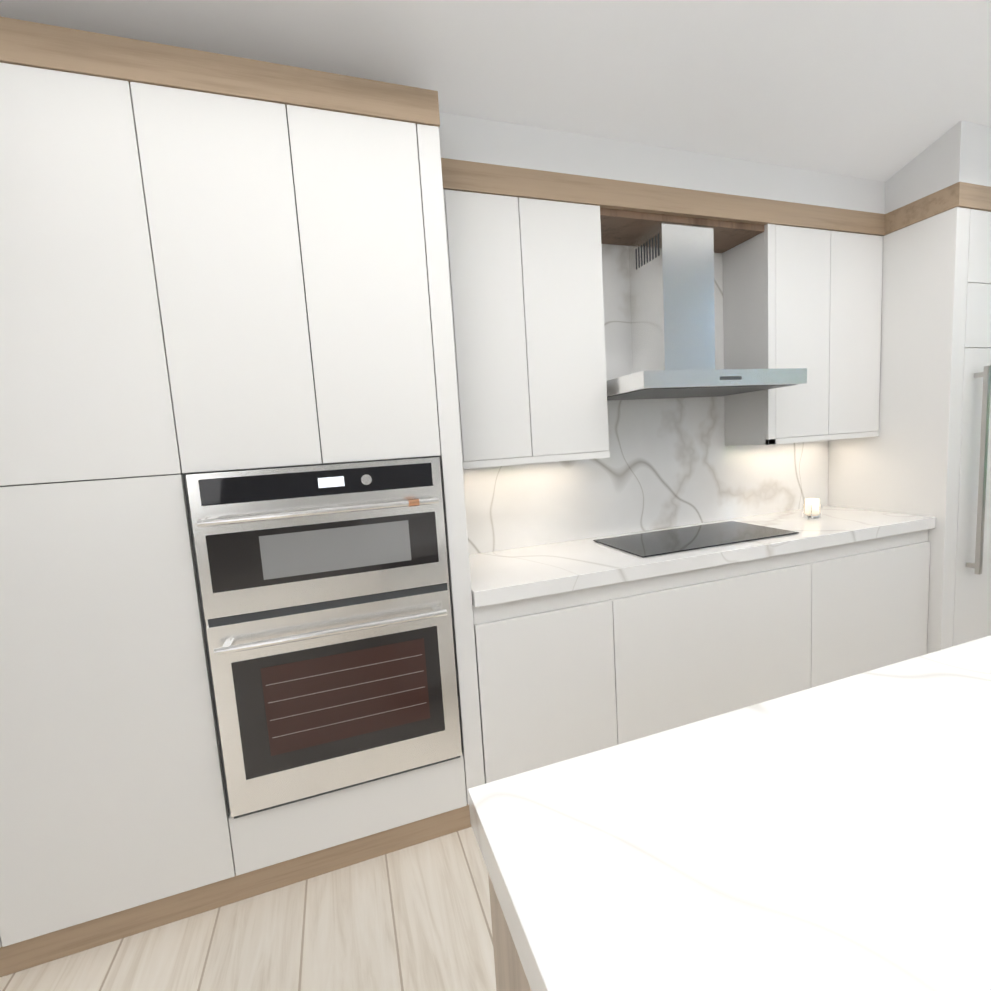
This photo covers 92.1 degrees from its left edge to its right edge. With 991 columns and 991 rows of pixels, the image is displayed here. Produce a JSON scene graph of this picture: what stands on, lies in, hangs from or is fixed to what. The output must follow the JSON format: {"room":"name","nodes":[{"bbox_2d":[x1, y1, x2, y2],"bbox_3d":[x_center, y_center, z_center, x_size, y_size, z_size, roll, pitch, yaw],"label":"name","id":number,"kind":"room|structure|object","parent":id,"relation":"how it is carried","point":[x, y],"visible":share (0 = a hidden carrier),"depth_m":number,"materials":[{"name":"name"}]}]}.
{"room":"kitchen","nodes":[
{"label":"kitchen","id":0,"kind":"room"},
{"bbox_2d":[0,827,495,990],"bbox_3d":[4.266,1.348,-0.863,14.300,0.100,9.450,-6,6,-18],"label":"floor","id":1,"kind":"structure","parent":0,"point":[416,917],"depth_m":1.45,"materials":[{"name":"beige wood"}]},
{"bbox_2d":[0,936,7,976],"bbox_3d":[-1.880,0.115,1.447,0.580,2.630,0.586,-6,6,-18],"label":"tall cabinet","id":2,"kind":"object","parent":1,"relation":"on","point":[3,959],"depth_m":1.40,"materials":[{"name":"grey"}]},
{"bbox_2d":[0,16,243,974],"bbox_3d":[-1.317,0.059,1.631,0.610,2.630,0.586,-6,6,-18],"label":"tall cabinet","id":3,"kind":"object","parent":1,"relation":"on","point":[116,819],"depth_m":1.38,"materials":[{"name":"grey wood"}]},
{"bbox_2d":[128,38,484,898],"bbox_3d":[-0.617,-0.010,1.859,0.870,2.630,0.586,-6,6,-18],"label":"tall cabinet","id":4,"kind":"object","parent":1,"relation":"on","point":[210,262],"depth_m":1.52,"materials":[{"name":"grey wood"}]},
{"bbox_2d":[186,457,461,818],"bbox_3d":[-0.519,0.458,1.589,0.776,1.117,0.098,-6,6,-18],"label":"wall oven","id":5,"kind":"object","parent":4,"relation":"in","point":[325,591],"visible":0.98,"depth_m":1.58,"materials":[{"name":"silver metal"}]},
{"bbox_2d":[471,823,531,990],"bbox_3d":[1.591,0.878,0.526,2.868,0.874,1.454,-6,6,-18],"label":"kitchen island","id":6,"kind":"object","parent":1,"relation":"on","point":[509,972],"depth_m":0.68,"materials":[{"name":"wood"}]},
{"bbox_2d":[468,635,990,990],"bbox_3d":[1.557,0.412,0.487,2.880,0.060,1.490,-6,6,-18],"label":"island countertop","id":7,"kind":"structure","parent":6,"relation":"on","point":[835,835],"depth_m":0.61,"materials":[{"name":"white stone"}]},
{"bbox_2d":[472,583,623,783],"bbox_3d":[0.131,0.793,2.179,0.587,0.874,0.586,-6,6,-18],"label":"base cabinet","id":8,"kind":"object","parent":1,"relation":"on","point":[563,676],"depth_m":1.89,"materials":[{"name":"grey wood"}]},
{"bbox_2d":[616,549,815,742],"bbox_3d":[0.930,0.714,2.439,1.100,0.874,0.586,-6,6,-18],"label":"base cabinet","id":9,"kind":"object","parent":1,"relation":"on","point":[696,645],"depth_m":2.14,"materials":[{"name":"grey wood"}]},
{"bbox_2d":[816,529,929,685],"bbox_3d":[1.856,0.622,2.741,0.857,0.874,0.586,-6,6,-18],"label":"base cabinet","id":10,"kind":"object","parent":1,"relation":"on","point":[872,595],"depth_m":2.45,"materials":[{"name":"grey wood"}]},
{"bbox_2d":[469,506,935,607],"bbox_3d":[1.031,0.238,2.421,2.542,0.060,0.607,-6,6,-18],"label":"countertop","id":11,"kind":"structure","parent":10,"relation":"on","point":[507,575],"depth_m":2.15,"materials":[{"name":"stone"}]},
{"bbox_2d":[593,521,798,557],"bbox_3d":[0.997,0.207,2.404,0.900,0.006,0.420,-6,6,-18],"label":"cooktop","id":12,"kind":"object","parent":11,"relation":"in","point":[655,543],"visible":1,"depth_m":2.36,"materials":[{"name":"black glass"}]},
{"bbox_2d":[803,498,821,517],"bbox_3d":[1.808,0.071,2.727,0.084,0.105,0.084,-6,6,-18],"label":"candle","id":13,"kind":"object","parent":11,"relation":"on","point":[811,507],"visible":1,"depth_m":2.70,"materials":[{"name":"white wax"}]},
{"bbox_2d":[828,182,990,653],"bbox_3d":[2.769,-0.313,2.903,1.149,2.580,0.707,-6,6,-18],"label":"tall cabinet","id":14,"kind":"object","parent":1,"relation":"on","point":[926,451],"visible":0.73,"depth_m":2.53,"materials":[{"name":"grey wood"}]},
{"bbox_2d":[0,0,990,181],"bbox_3d":[4.026,-2.921,-1.418,14.700,3.373,9.650,-6,6,-18],"label":"ceiling","id":15,"kind":"structure","parent":0,"point":[882,90],"depth_m":1.79,"materials":[{"name":"white paint"}]},
{"bbox_2d":[439,112,884,213],"bbox_3d":[0.877,-1.520,2.369,2.539,0.166,0.321,-6,6,-18],"label":"soffit","id":16,"kind":"structure","parent":0,"point":[471,139],"depth_m":2.13,"materials":[{"name":"white paint"}]},
{"bbox_2d":[885,120,990,213],"bbox_3d":[2.669,-1.733,2.776,1.142,0.276,0.651,-6,6,-18],"label":"soffit","id":17,"kind":"structure","parent":0,"point":[960,151],"depth_m":2.36,"materials":[{"name":"white paint"}]},
{"bbox_3d":[2.800,-0.577,3.373,14.500,3.000,0.200,-6,6,-18],"label":"wall","id":18,"kind":"structure","parent":0,"visible":0},
{"bbox_2d":[443,189,609,468],"bbox_3d":[0.084,-0.692,2.166,0.767,1.112,0.296,-6,6,-18],"label":"upper cabinet","id":19,"kind":"object","parent":18,"relation":"attached to","point":[526,288],"visible":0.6,"depth_m":2.03,"materials":[{"name":"white paint"}]},
{"bbox_2d":[463,244,828,554],"bbox_3d":[0.888,-0.578,2.614,2.542,1.534,0.020,-6,6,-18],"label":"backsplash","id":20,"kind":"structure","parent":18,"relation":"attached to","point":[670,462],"depth_m":2.60,"materials":[{"name":"stone"}]},
{"bbox_2d":[607,222,806,400],"bbox_3d":[0.929,-0.894,2.310,0.900,0.788,0.527,-6,6,-18],"label":"range hood","id":21,"kind":"object","parent":18,"relation":"attached to","point":[671,279],"visible":0.98,"depth_m":2.30,"materials":[{"name":"silver metal"}]},
{"bbox_2d":[723,224,882,445],"bbox_3d":[1.736,-0.861,2.705,0.826,1.100,0.296,-6,6,-18],"label":"upper cabinet","id":22,"kind":"object","parent":18,"relation":"attached to","point":[810,299],"visible":1,"depth_m":2.56,"materials":[{"name":"white paint"}]},
{"bbox_2d":[441,158,884,252],"bbox_3d":[0.890,-1.366,2.375,2.539,0.140,0.302,-6,6,-18],"label":"crown molding","id":23,"kind":"structure","parent":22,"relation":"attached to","point":[631,212],"depth_m":2.20,"materials":[{"name":"brown wood"}]}
]}

